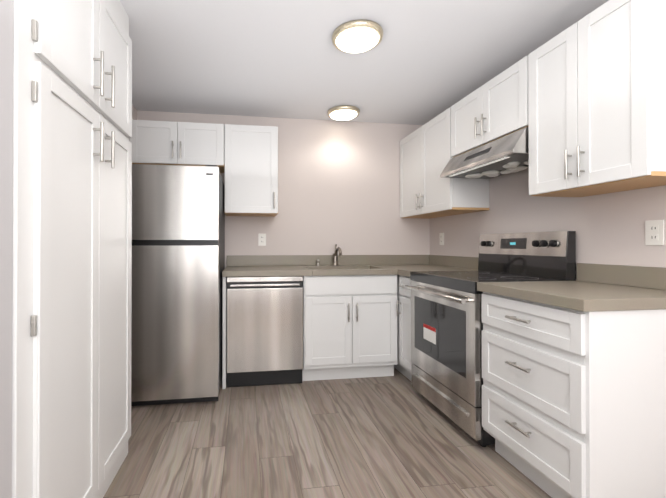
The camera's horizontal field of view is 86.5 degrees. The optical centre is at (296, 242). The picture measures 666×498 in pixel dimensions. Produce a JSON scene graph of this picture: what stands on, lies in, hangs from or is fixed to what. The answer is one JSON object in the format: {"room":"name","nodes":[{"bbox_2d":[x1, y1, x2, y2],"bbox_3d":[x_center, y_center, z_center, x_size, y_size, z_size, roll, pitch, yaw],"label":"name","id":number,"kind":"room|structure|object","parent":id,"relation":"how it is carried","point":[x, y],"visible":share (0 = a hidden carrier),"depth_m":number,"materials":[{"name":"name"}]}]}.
{"room":"kitchen","nodes":[
{"label":"kitchen","id":0,"kind":"room"},
{"bbox_2d":[0,0,12,497],"bbox_3d":[-0.786,-0.053,-0.192,0.350,2.342,2.281,0,0,-8],"label":"wall","id":1,"kind":"structure","parent":0,"point":[6,137],"depth_m":0.94,"materials":[{"name":"paint"}]},
{"bbox_2d":[129,105,136,140],"bbox_3d":[-1.166,-0.049,0.874,0.100,2.342,4.700,0,0,-8],"label":"wall","id":2,"kind":"structure","parent":0,"point":[134,113],"depth_m":3.13,"materials":[{"name":"paint"}]},
{"bbox_2d":[137,110,429,267],"bbox_3d":[-0.047,-0.037,3.459,3.050,2.342,0.100,0,0,-8],"label":"wall","id":3,"kind":"structure","parent":0,"point":[339,183],"depth_m":3.47,"materials":[{"name":"paint"}]},
{"bbox_2d":[130,120,223,172],"bbox_3d":[-1.015,-0.838,3.088,0.768,0.360,0.363,0,0,-8],"label":"upper cabinet","id":4,"kind":"object","parent":3,"relation":"attached to","point":[175,143],"visible":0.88,"depth_m":2.95,"materials":[{"name":"white wood"}]},
{"bbox_2d":[224,124,277,216],"bbox_3d":[-0.405,-0.636,3.175,0.460,0.763,0.363,0,0,-8],"label":"upper cabinet","id":5,"kind":"object","parent":3,"relation":"attached to","point":[250,170],"visible":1,"depth_m":3.04,"materials":[{"name":"white wood"}]},
{"bbox_2d":[258,233,265,245],"bbox_3d":[-0.325,-0.033,3.364,0.072,0.116,0.008,0,0,-8],"label":"electrical outlet","id":6,"kind":"object","parent":3,"relation":"attached to","point":[261,239],"visible":1,"depth_m":3.36,"materials":[{"name":"plastic"}]},
{"bbox_2d":[103,368,551,497],"bbox_3d":[0.287,1.173,1.128,3.050,0.100,4.800,0,0,-8],"label":"floor","id":7,"kind":"structure","parent":0,"point":[397,435],"depth_m":1.92,"materials":[{"name":"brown wood"}]},
{"bbox_2d":[12,0,131,497],"bbox_3d":[-0.981,-0.045,1.408,0.414,2.340,0.935,0,0,-8],"label":"pantry","id":8,"kind":"object","parent":7,"relation":"on","point":[72,254],"visible":1,"depth_m":1.25,"materials":[{"name":"white wood"}]},
{"bbox_2d":[131,164,224,405],"bbox_3d":[-0.895,0.294,2.818,0.594,1.674,0.825,0,0,-8],"label":"fridge","id":9,"kind":"object","parent":7,"relation":"on","point":[178,240],"visible":0.81,"depth_m":2.42,"materials":[{"name":"silver metal"}]},
{"bbox_2d":[222,277,226,388],"bbox_3d":[-0.600,0.697,3.022,0.026,0.869,0.598,0,0,-8],"label":"cabinet filler","id":10,"kind":"object","parent":7,"relation":"on","point":[224,343],"visible":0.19,"depth_m":2.73,"materials":[{"name":"white wood"}]},
{"bbox_2d":[227,276,302,386],"bbox_3d":[-0.284,0.698,3.058,0.599,0.867,0.614,0,0,-8],"label":"dishwasher","id":11,"kind":"object","parent":7,"relation":"on","point":[264,330],"visible":0.96,"depth_m":2.76,"materials":[{"name":"silver metal"}]},
{"bbox_2d":[302,275,396,380],"bbox_3d":[0.412,0.698,3.140,0.790,0.869,0.653,0,0,-8],"label":"base cabinet","id":12,"kind":"object","parent":7,"relation":"on","point":[349,326],"visible":0.94,"depth_m":2.86,"materials":[{"name":"white wood"}]},
{"bbox_2d":[222,255,397,276],"bbox_3d":[0.403,0.190,3.141,2.046,0.145,0.655,0,0,-8],"label":"countertop","id":13,"kind":"structure","parent":12,"relation":"on","point":[237,265],"depth_m":3.32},
{"bbox_2d":[316,244,341,265],"bbox_3d":[0.310,0.114,3.293,0.223,0.206,0.243,0,0,-8],"label":"faucet","id":14,"kind":"object","parent":13,"relation":"on","point":[335,258],"visible":1,"depth_m":3.37,"materials":[{"name":"silver metal"}]},
{"bbox_2d":[394,275,411,381],"bbox_3d":[1.107,0.698,3.130,0.653,0.869,0.871,0,0,-8],"label":"base cabinet","id":15,"kind":"object","parent":7,"relation":"on","point":[403,366],"visible":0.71,"depth_m":2.83,"materials":[{"name":"white wood"}]},
{"bbox_2d":[398,255,478,276],"bbox_3d":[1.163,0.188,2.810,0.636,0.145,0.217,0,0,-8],"label":"countertop","id":16,"kind":"structure","parent":15,"relation":"on","point":[406,263],"depth_m":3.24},
{"bbox_2d":[404,231,575,446],"bbox_3d":[1.191,0.531,2.316,0.683,1.196,0.756,0,0,-8],"label":"stove","id":17,"kind":"object","parent":7,"relation":"on","point":[446,335],"visible":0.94,"depth_m":2.16,"materials":[{"name":"silver metal"}]},
{"bbox_2d":[481,292,665,497],"bbox_3d":[1.321,0.691,1.646,0.653,0.869,0.595,0,0,-8],"label":"drawers","id":18,"kind":"object","parent":7,"relation":"on","point":[573,403],"visible":0.98,"depth_m":1.36,"materials":[{"name":"white wood"}]},
{"bbox_2d":[470,259,665,311],"bbox_3d":[1.332,0.183,1.645,0.634,0.145,0.609,0,0,-8],"label":"countertop","id":19,"kind":"structure","parent":18,"relation":"on","point":[600,287],"depth_m":1.60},
{"bbox_2d":[120,0,608,124],"bbox_3d":[0.287,-1.268,1.139,3.050,0.100,4.800,0,0,-8],"label":"ceiling","id":20,"kind":"structure","parent":0,"point":[423,62],"depth_m":2.25,"materials":[{"name":"paint"}]},
{"bbox_2d":[327,105,359,120],"bbox_3d":[0.435,-1.177,3.236,0.298,0.063,0.298,0,0,-8],"label":"ceiling light","id":21,"kind":"object","parent":20,"relation":"attached to","point":[344,112],"visible":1,"depth_m":3.16,"materials":[{"name":"beige glass"}]},
{"bbox_2d":[332,19,382,52],"bbox_3d":[0.357,-1.183,2.058,0.298,0.063,0.298,0,0,-8],"label":"ceiling light","id":22,"kind":"object","parent":20,"relation":"attached to","point":[358,36],"visible":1,"depth_m":1.99,"materials":[{"name":"beige glass"}]},
{"bbox_2d":[430,169,665,280],"bbox_3d":[1.754,-0.047,1.294,0.100,2.342,4.700,0,0,-8],"label":"wall","id":23,"kind":"structure","parent":0,"point":[609,228],"depth_m":2.02,"materials":[{"name":"paint"}]},
{"bbox_2d":[439,233,443,244],"bbox_3d":[1.398,-0.039,3.384,0.008,0.116,0.072,0,0,-8],"label":"electrical outlet","id":24,"kind":"object","parent":23,"relation":"attached to","point":[441,236],"visible":1,"depth_m":3.38,"materials":[{"name":"plastic"}]},
{"bbox_2d":[400,107,488,218],"bbox_3d":[1.253,-0.645,3.143,0.363,0.785,0.897,0,0,-8],"label":"upper cabinet","id":25,"kind":"object","parent":23,"relation":"attached to","point":[427,191],"visible":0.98,"depth_m":2.95,"materials":[{"name":"white wood"}]},
{"bbox_2d":[440,127,528,178],"bbox_3d":[1.343,-0.555,2.328,0.411,0.168,0.734,0,0,-8],"label":"range hood","id":26,"kind":"object","parent":23,"relation":"attached to","point":[507,154],"visible":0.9,"depth_m":2.22,"materials":[{"name":"silver metal"}]},
{"bbox_2d":[451,56,528,157],"bbox_3d":[1.369,-0.845,2.333,0.363,0.392,0.738,0,0,-8],"label":"upper cabinet","id":27,"kind":"object","parent":23,"relation":"attached to","point":[494,108],"visible":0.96,"depth_m":2.23,"materials":[{"name":"white wood"}]},
{"bbox_2d":[528,0,665,196],"bbox_3d":[1.464,-0.652,1.673,0.363,0.785,0.589,0,0,-8],"label":"upper cabinet","id":28,"kind":"object","parent":23,"relation":"attached to","point":[597,99],"visible":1,"depth_m":1.56,"materials":[{"name":"white wood"}]},
{"bbox_2d":[645,220,663,244],"bbox_3d":[1.651,-0.047,1.623,0.008,0.116,0.072,0,0,-8],"label":"electrical outlet","id":29,"kind":"object","parent":23,"relation":"attached to","point":[654,232],"visible":1,"depth_m":1.62,"materials":[{"name":"plastic"}]}
]}

